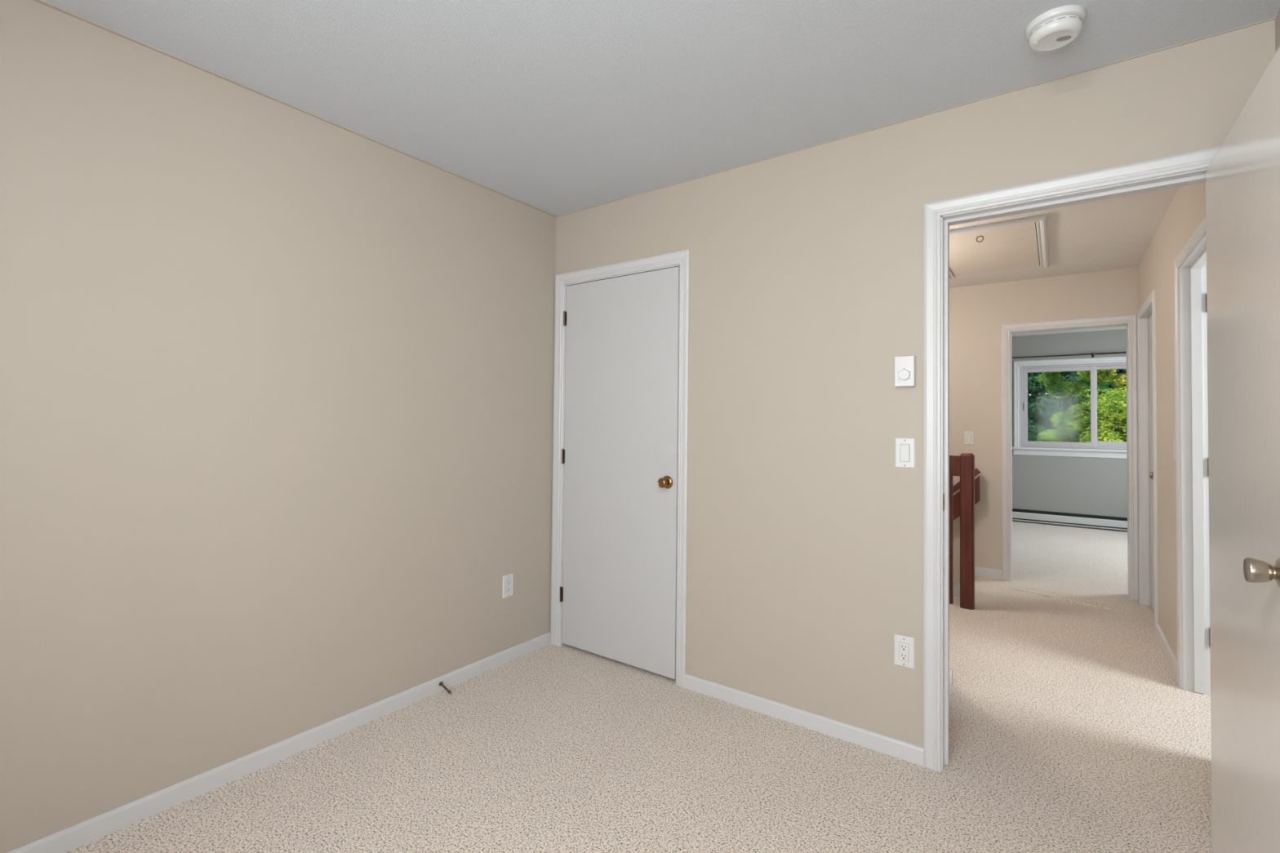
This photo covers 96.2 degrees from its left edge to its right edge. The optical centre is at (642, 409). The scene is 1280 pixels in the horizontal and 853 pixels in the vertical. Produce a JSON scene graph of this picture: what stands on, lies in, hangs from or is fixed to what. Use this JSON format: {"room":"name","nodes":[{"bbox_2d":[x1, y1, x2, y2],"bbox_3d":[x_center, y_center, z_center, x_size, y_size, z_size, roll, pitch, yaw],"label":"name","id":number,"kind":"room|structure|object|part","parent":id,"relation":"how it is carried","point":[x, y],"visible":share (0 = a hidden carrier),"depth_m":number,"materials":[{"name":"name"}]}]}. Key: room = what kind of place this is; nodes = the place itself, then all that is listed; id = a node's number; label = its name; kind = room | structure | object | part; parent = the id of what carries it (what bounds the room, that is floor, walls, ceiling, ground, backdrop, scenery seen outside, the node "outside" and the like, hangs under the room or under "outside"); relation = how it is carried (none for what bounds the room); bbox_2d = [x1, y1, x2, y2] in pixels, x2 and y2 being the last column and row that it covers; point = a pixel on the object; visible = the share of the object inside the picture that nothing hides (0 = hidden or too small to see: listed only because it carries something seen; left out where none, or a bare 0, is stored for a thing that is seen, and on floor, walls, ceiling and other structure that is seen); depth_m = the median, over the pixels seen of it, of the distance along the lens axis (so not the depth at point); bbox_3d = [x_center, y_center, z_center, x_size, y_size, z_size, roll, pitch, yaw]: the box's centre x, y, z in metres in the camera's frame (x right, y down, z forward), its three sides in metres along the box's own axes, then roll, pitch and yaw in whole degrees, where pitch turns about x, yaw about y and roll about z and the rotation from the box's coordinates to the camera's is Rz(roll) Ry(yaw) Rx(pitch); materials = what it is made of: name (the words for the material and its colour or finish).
{"room":"empty bedroom","nodes":[
{"label":"empty bedroom","id":0,"kind":"room"},
{"bbox_2d":[0,0,555,852],"bbox_3d":[-1.556,0.120,1.946,0.120,2.540,3.640,0,-1,36],"label":"wall","id":1,"kind":"structure","parent":0,"point":[276,378],"depth_m":1.99,"materials":[{"name":"beige paint"}]},
{"bbox_2d":[7,631,550,852],"bbox_3d":[-1.518,1.257,1.879,0.012,0.064,3.388,0,-1,36],"label":"baseboard","id":2,"kind":"structure","parent":1,"relation":"attached to","point":[74,837],"depth_m":2.04,"materials":[{"name":"white paint"}]},
{"bbox_2d":[439,681,451,693],"bbox_3d":[-0.910,1.285,2.651,0.077,0.036,0.021,0,-1,36],"label":"door stop","id":3,"kind":"object","parent":2,"relation":"attached to","point":[441,683],"visible":1,"depth_m":2.65,"materials":[{"name":"gold metal"}]},
{"bbox_3d":[-0.912,1.288,2.652,0.062,0.027,0.011,0,-1,36],"label":"rod","id":4,"kind":"part","parent":3,"relation":"part of","materials":[{"name":"gold metal"}]},
{"bbox_2d":[502,573,513,598],"bbox_3d":[-0.705,0.927,3.012,0.008,0.116,0.071,0,-1,36],"label":"wall outlet","id":5,"kind":"object","parent":1,"relation":"attached to","point":[508,580],"visible":1,"depth_m":3.01,"materials":[{"name":"white plastic"}]},
{"bbox_2d":[506,578,511,593],"bbox_3d":[-0.703,0.927,3.011,0.005,0.067,0.033,0,-1,36],"label":"receptacle","id":6,"kind":"object","parent":5,"relation":"attached to","point":[508,580],"depth_m":3.01,"materials":[{"name":"white plastic"}]},
{"bbox_2d":[34,0,1275,217],"bbox_3d":[-0.337,-1.153,1.103,2.852,0.003,3.400,0,-1,36],"label":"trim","id":7,"kind":"structure","parent":1,"relation":"attached to","point":[47,4],"depth_m":2.07,"materials":[{"name":"beige paint"}]},
{"bbox_2d":[66,520,1212,852],"bbox_3d":[2.195,1.401,3.293,4.620,0.111,10.270,0,-1,36],"label":"floor","id":8,"kind":"structure","parent":0,"point":[549,748],"depth_m":2.11,"materials":[{"name":"carpet"}]},
{"bbox_2d":[949,453,974,609],"bbox_3d":[1.648,0.841,4.421,1.576,1.066,0.083,0,-1,36],"label":"stair railing","id":9,"kind":"object","parent":8,"relation":"on","point":[962,465],"visible":0.09,"depth_m":3.96,"materials":[{"name":"red wood"}]},
{"bbox_3d":[1.613,0.398,4.446,1.494,0.141,0.038,0,-1,36],"label":"rail","id":10,"kind":"part","parent":9,"relation":"part of","materials":[{"name":"red wood"}]},
{"bbox_3d":[2.253,0.838,3.984,0.084,1.066,0.083,0,-1,36],"label":"newel post","id":11,"kind":"part","parent":9,"relation":"part of","materials":[{"name":"red wood"}]},
{"bbox_2d":[41,0,1279,336],"bbox_3d":[2.268,-1.133,3.323,4.720,0.100,10.290,0,-1,36],"label":"ceiling","id":12,"kind":"structure","parent":0,"point":[557,108],"depth_m":1.92,"materials":[{"name":"paint"}]},
{"bbox_2d":[949,213,1048,279],"bbox_3d":[2.337,-1.055,3.885,0.663,0.055,1.245,0,-1,36],"label":"attic hatch","id":13,"kind":"object","parent":12,"relation":"attached to","point":[1011,244],"visible":0.95,"depth_m":3.77,"materials":[{"name":"paint"}]},
{"bbox_2d":[1026,4,1086,51],"bbox_3d":[1.202,-1.100,1.672,0.143,0.056,0.143,0,-1,36],"label":"smoke detector","id":14,"kind":"object","parent":12,"relation":"attached to","point":[1056,28],"visible":1,"depth_m":1.64,"materials":[{"name":"white plastic"}]},
{"bbox_2d":[555,19,1275,746],"bbox_3d":[0.719,0.104,2.476,2.950,2.440,0.120,0,-1,36],"label":"wall","id":15,"kind":"structure","parent":0,"point":[806,535],"depth_m":2.35,"materials":[{"name":"beige paint"}]},
{"bbox_2d":[560,266,679,679],"bbox_3d":[-0.149,0.303,3.010,0.762,2.010,0.093,0,-1,36],"label":"door","id":16,"kind":"structure","parent":15,"relation":"in","point":[618,592],"depth_m":2.99,"materials":[{"name":"white paint"}]},
{"bbox_3d":[0.102,0.357,2.799,0.049,0.049,0.047,0,-1,36],"label":"knob","id":17,"kind":"part","parent":16,"relation":"part of","materials":[{"name":"gold metal"}]},
{"bbox_2d":[550,248,689,688],"bbox_3d":[-0.115,0.278,3.064,0.896,2.100,0.134,0,-1,36],"label":"door frame","id":18,"kind":"structure","parent":15,"relation":"attached to","point":[681,259],"depth_m":2.96,"materials":[{"name":"white paint"}]},
{"bbox_2d":[684,673,923,766],"bbox_3d":[0.623,1.291,2.431,1.034,0.064,0.012,0,-1,36],"label":"baseboard","id":19,"kind":"structure","parent":15,"relation":"attached to","point":[891,746],"depth_m":2.37,"materials":[{"name":"white paint"}]},
{"bbox_2d":[893,634,914,669],"bbox_3d":[0.991,0.919,2.178,0.071,0.116,0.008,0,-1,36],"label":"wall outlet","id":20,"kind":"object","parent":15,"relation":"attached to","point":[904,646],"visible":1,"depth_m":2.18,"materials":[{"name":"white plastic"}]},
{"bbox_2d":[899,642,908,662],"bbox_3d":[0.991,0.919,2.177,0.033,0.067,0.005,0,-1,36],"label":"receptacle","id":21,"kind":"object","parent":20,"relation":"attached to","point":[904,646],"depth_m":2.17,"materials":[{"name":"white plastic"}]},
{"bbox_2d":[894,437,915,468],"bbox_3d":[1.001,0.166,2.191,0.071,0.114,0.010,0,-1,36],"label":"light switch","id":22,"kind":"object","parent":15,"relation":"attached to","point":[904,456],"visible":1,"depth_m":2.19,"materials":[{"name":"white plastic"}]},
{"bbox_2d":[894,355,915,386],"bbox_3d":[0.998,-0.145,2.185,0.071,0.117,0.036,0,-1,36],"label":"thermostat","id":23,"kind":"object","parent":15,"relation":"attached to","point":[904,366],"visible":1,"depth_m":2.17,"materials":[{"name":"white plastic"}]},
{"bbox_2d":[923,146,1220,771],"bbox_3d":[1.447,0.272,1.946,0.878,2.099,0.148,0,-1,36],"label":"door frame","id":24,"kind":"structure","parent":15,"relation":"attached to","point":[1188,168],"depth_m":2.12,"materials":[{"name":"white paint"}]},
{"bbox_3d":[1.118,0.345,2.133,0.002,0.063,0.028,0,-1,36],"label":"strike plate","id":25,"kind":"part","parent":24,"relation":"part of","materials":[{"name":"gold metal"}]},
{"bbox_2d":[1205,46,1279,852],"bbox_3d":[1.468,0.287,1.382,0.141,2.014,0.758,0,-1,36],"label":"door","id":26,"kind":"structure","parent":15,"relation":"in","point":[1242,179],"depth_m":1.36,"materials":[{"name":"paint"}]},
{"bbox_3d":[1.244,0.326,1.154,0.044,0.049,0.049,0,-1,36],"label":"knob","id":27,"kind":"part","parent":26,"relation":"part of","materials":[{"name":"silver metal"}]},
{"bbox_2d":[949,266,1138,597],"bbox_3d":[2.676,1.525,4.928,2.645,5.140,0.110,0,-1,36],"label":"wall","id":28,"kind":"structure","parent":0,"point":[977,313],"depth_m":4.75,"materials":[{"name":"paint"}]},
{"bbox_2d":[953,567,977,596],"bbox_3d":[2.176,2.078,5.198,1.475,1.528,0.012,0,-1,36],"label":"baseboard","id":29,"kind":"structure","parent":28,"relation":"attached to","point":[957,588],"depth_m":4.85,"materials":[{"name":"white paint"}]},
{"bbox_2d":[953,467,981,519],"bbox_3d":[2.244,1.224,5.114,1.340,1.472,0.108,0,-1,36],"label":"handrail","id":30,"kind":"object","parent":28,"relation":"attached to","point":[977,481],"visible":0.09,"depth_m":4.78,"materials":[{"name":"red wood"}]},
{"bbox_2d":[964,431,973,444],"bbox_3d":[2.751,0.243,4.836,0.071,0.114,0.010,0,-1,36],"label":"light switch","id":31,"kind":"object","parent":28,"relation":"attached to","point":[968,436],"visible":1,"depth_m":4.83,"materials":[{"name":"white plastic"}]},
{"bbox_2d":[976,566,1001,580],"bbox_3d":[2.855,1.352,4.729,0.179,0.082,0.012,0,-1,36],"label":"baseboard","id":32,"kind":"structure","parent":28,"relation":"attached to","point":[983,572],"depth_m":4.72,"materials":[{"name":"white paint"}]},
{"bbox_2d":[1001,314,1139,599],"bbox_3d":[3.320,0.347,4.501,0.850,2.092,0.144,0,-1,36],"label":"door frame","id":33,"kind":"structure","parent":28,"relation":"attached to","point":[1129,321],"depth_m":4.42,"materials":[{"name":"white paint"}]},
{"bbox_2d":[1011,328,1127,531],"bbox_3d":[5.608,0.301,7.158,3.800,2.540,0.140,0,-1,36],"label":"wall","id":34,"kind":"structure","parent":0,"point":[1089,486],"depth_m":7.23,"materials":[{"name":"grey paint"}]},
{"bbox_2d":[1011,351,1126,358],"bbox_3d":[5.569,-0.673,7.067,2.110,0.057,0.097,0,-1,36],"label":"curtain rod","id":35,"kind":"object","parent":34,"relation":"attached to","point":[1092,354],"visible":0.34,"depth_m":7.14,"materials":[{"name":"black metal"}]},
{"bbox_3d":[5.128,-0.679,7.353,1.000,0.017,0.017,0,-1,36],"label":"rod","id":36,"kind":"part","parent":35,"relation":"part of","materials":[{"name":"black metal"}]},
{"bbox_3d":[5.959,-0.682,6.753,1.050,0.021,0.021,0,-1,36],"label":"rod","id":37,"kind":"part","parent":35,"relation":"part of","materials":[{"name":"black metal"}]},
{"bbox_2d":[1012,355,1127,458],"bbox_3d":[5.638,-0.021,7.117,1.790,1.237,0.205,0,-1,36],"label":"window","id":38,"kind":"structure","parent":34,"relation":"in","point":[1021,369],"depth_m":7.29,"materials":[{"name":"white paint"}]},
{"bbox_3d":[5.315,-0.035,7.342,0.757,1.002,0.033,0,-1,36],"label":"sash","id":39,"kind":"part","parent":38,"relation":"part of","materials":[{"name":"plastic"}]},
{"bbox_3d":[5.598,0.505,7.058,1.790,0.026,0.085,0,-1,36],"label":"sill","id":40,"kind":"part","parent":38,"relation":"part of","materials":[{"name":"white paint"}]},
{"bbox_3d":[5.955,-0.036,6.934,0.815,1.002,0.033,0,-1,36],"label":"sash","id":41,"kind":"part","parent":38,"relation":"part of","materials":[{"name":"plastic"}]},
{"bbox_2d":[1012,508,1127,530],"bbox_3d":[5.456,1.373,7.112,2.608,0.154,0.064,0,-1,36],"label":"baseboard heater","id":42,"kind":"object","parent":34,"relation":"attached to","point":[1026,515],"visible":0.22,"depth_m":7.17,"materials":[{"name":"metal"}]},
{"bbox_2d":[1137,9,1279,659],"bbox_3d":[1.729,0.144,1.457,0.120,2.540,6.690,0,-1,36],"label":"wall","id":43,"kind":"structure","parent":0,"point":[1186,211],"depth_m":3.13,"materials":[{"name":"paint"}]},
{"bbox_2d":[1137,289,1158,636],"bbox_3d":[3.393,0.329,3.779,0.129,2.099,0.834,0,-1,36],"label":"door frame","id":44,"kind":"structure","parent":43,"relation":"attached to","point":[1148,308],"depth_m":4.08,"materials":[{"name":"white paint"}]},
{"bbox_2d":[1147,314,1154,611],"bbox_3d":[3.374,0.354,3.791,0.094,2.019,0.702,0,-1,36],"label":"door","id":45,"kind":"structure","parent":43,"relation":"in","point":[1149,319],"depth_m":3.98,"materials":[{"name":"white paint"}]},
{"bbox_3d":[3.193,0.412,3.569,0.058,0.060,0.060,0,-1,36],"label":"knob","id":46,"kind":"part","parent":45,"relation":"part of","materials":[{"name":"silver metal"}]},
{"bbox_2d":[1155,622,1177,682],"bbox_3d":[2.864,1.318,3.137,0.012,0.085,0.777,0,-1,36],"label":"baseboard","id":47,"kind":"structure","parent":43,"relation":"attached to","point":[1162,642],"depth_m":3.10,"materials":[{"name":"white paint"}]},
{"bbox_2d":[1173,438,1175,460],"bbox_3d":[2.691,0.203,2.901,0.010,0.114,0.071,0,-1,36],"label":"light switch","id":48,"kind":"object","parent":43,"relation":"attached to","point":[1174,443],"visible":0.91,"depth_m":2.90,"materials":[{"name":"white plastic"}]},
{"bbox_2d":[1173,217,1210,695],"bbox_3d":[2.439,0.292,2.457,0.129,2.099,0.864,0,-1,36],"label":"door frame","id":49,"kind":"structure","parent":43,"relation":"attached to","point":[1191,396],"depth_m":2.76,"materials":[{"name":"white paint"}]},
{"bbox_2d":[1205,293,1209,646],"bbox_3d":[2.996,0.327,2.532,0.733,2.015,0.066,0,-1,36],"label":"door","id":50,"kind":"structure","parent":43,"relation":"in","point":[1206,294],"depth_m":2.73,"materials":[{"name":"white paint"}]},
{"bbox_3d":[1.868,4.134,4.772,1.700,0.100,1.170,0,-1,36],"label":"floor","id":51,"kind":"structure","parent":0,"visible":0},
{"bbox_2d":[951,596,959,605],"bbox_3d":[1.496,2.743,5.075,2.472,2.687,0.952,0,-1,36],"label":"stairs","id":52,"kind":"structure","parent":51,"relation":"on","point":[956,599],"depth_m":4.73,"materials":[{"name":"carpet"}]},
{"label":"outside","id":53,"kind":"structure","parent":0,"visible":0},
{"bbox_3d":[21.126,4.879,28.988,85.000,0.100,52.800,0,-1,36],"label":"ground","id":54,"kind":"structure","parent":53,"visible":0},
{"bbox_2d":[1027,370,1100,441],"bbox_3d":[14.130,0.723,21.398,5.170,7.814,3.861,0,-2,41],"label":"tree","id":55,"kind":"object","parent":54,"relation":"on","point":[1039,410],"visible":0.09,"depth_m":20.10,"materials":[{"name":"green plant"}]},
{"bbox_2d":[1027,368,1126,426],"bbox_3d":[20.246,-0.896,25.606,7.866,11.351,5.486,0,-2,41],"label":"tree","id":56,"kind":"object","parent":54,"relation":"on","point":[1118,371],"visible":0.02,"depth_m":24.26,"materials":[{"name":"green plant"}]},
{"bbox_2d":[1035,371,1125,442],"bbox_3d":[11.944,1.328,16.097,3.164,6.342,2.198,0,-1,28],"label":"tree","id":57,"kind":"object","parent":54,"relation":"on","point":[1080,388],"visible":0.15,"depth_m":15.97,"materials":[{"name":"green plant"}]},
{"bbox_2d":[1065,368,1126,442],"bbox_3d":[11.221,1.426,12.280,2.764,5.976,3.800,2,-2,-44],"label":"tree","id":58,"kind":"object","parent":54,"relation":"on","point":[1080,416],"visible":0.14,"depth_m":12.92,"materials":[{"name":"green plant"}]},
{"bbox_3d":[0.658,0.115,3.025,1.609,2.440,0.700,0,-1,36],"label":"wall","id":59,"kind":"structure","parent":0,"visible":0},
{"bbox_2d":[949,667,952,688],"bbox_3d":[0.659,1.300,3.009,1.621,0.070,0.697,0,-1,36],"label":"baseboard","id":60,"kind":"structure","parent":59,"relation":"attached to","point":[950,668],"depth_m":2.79,"materials":[{"name":"white paint"}]}
]}

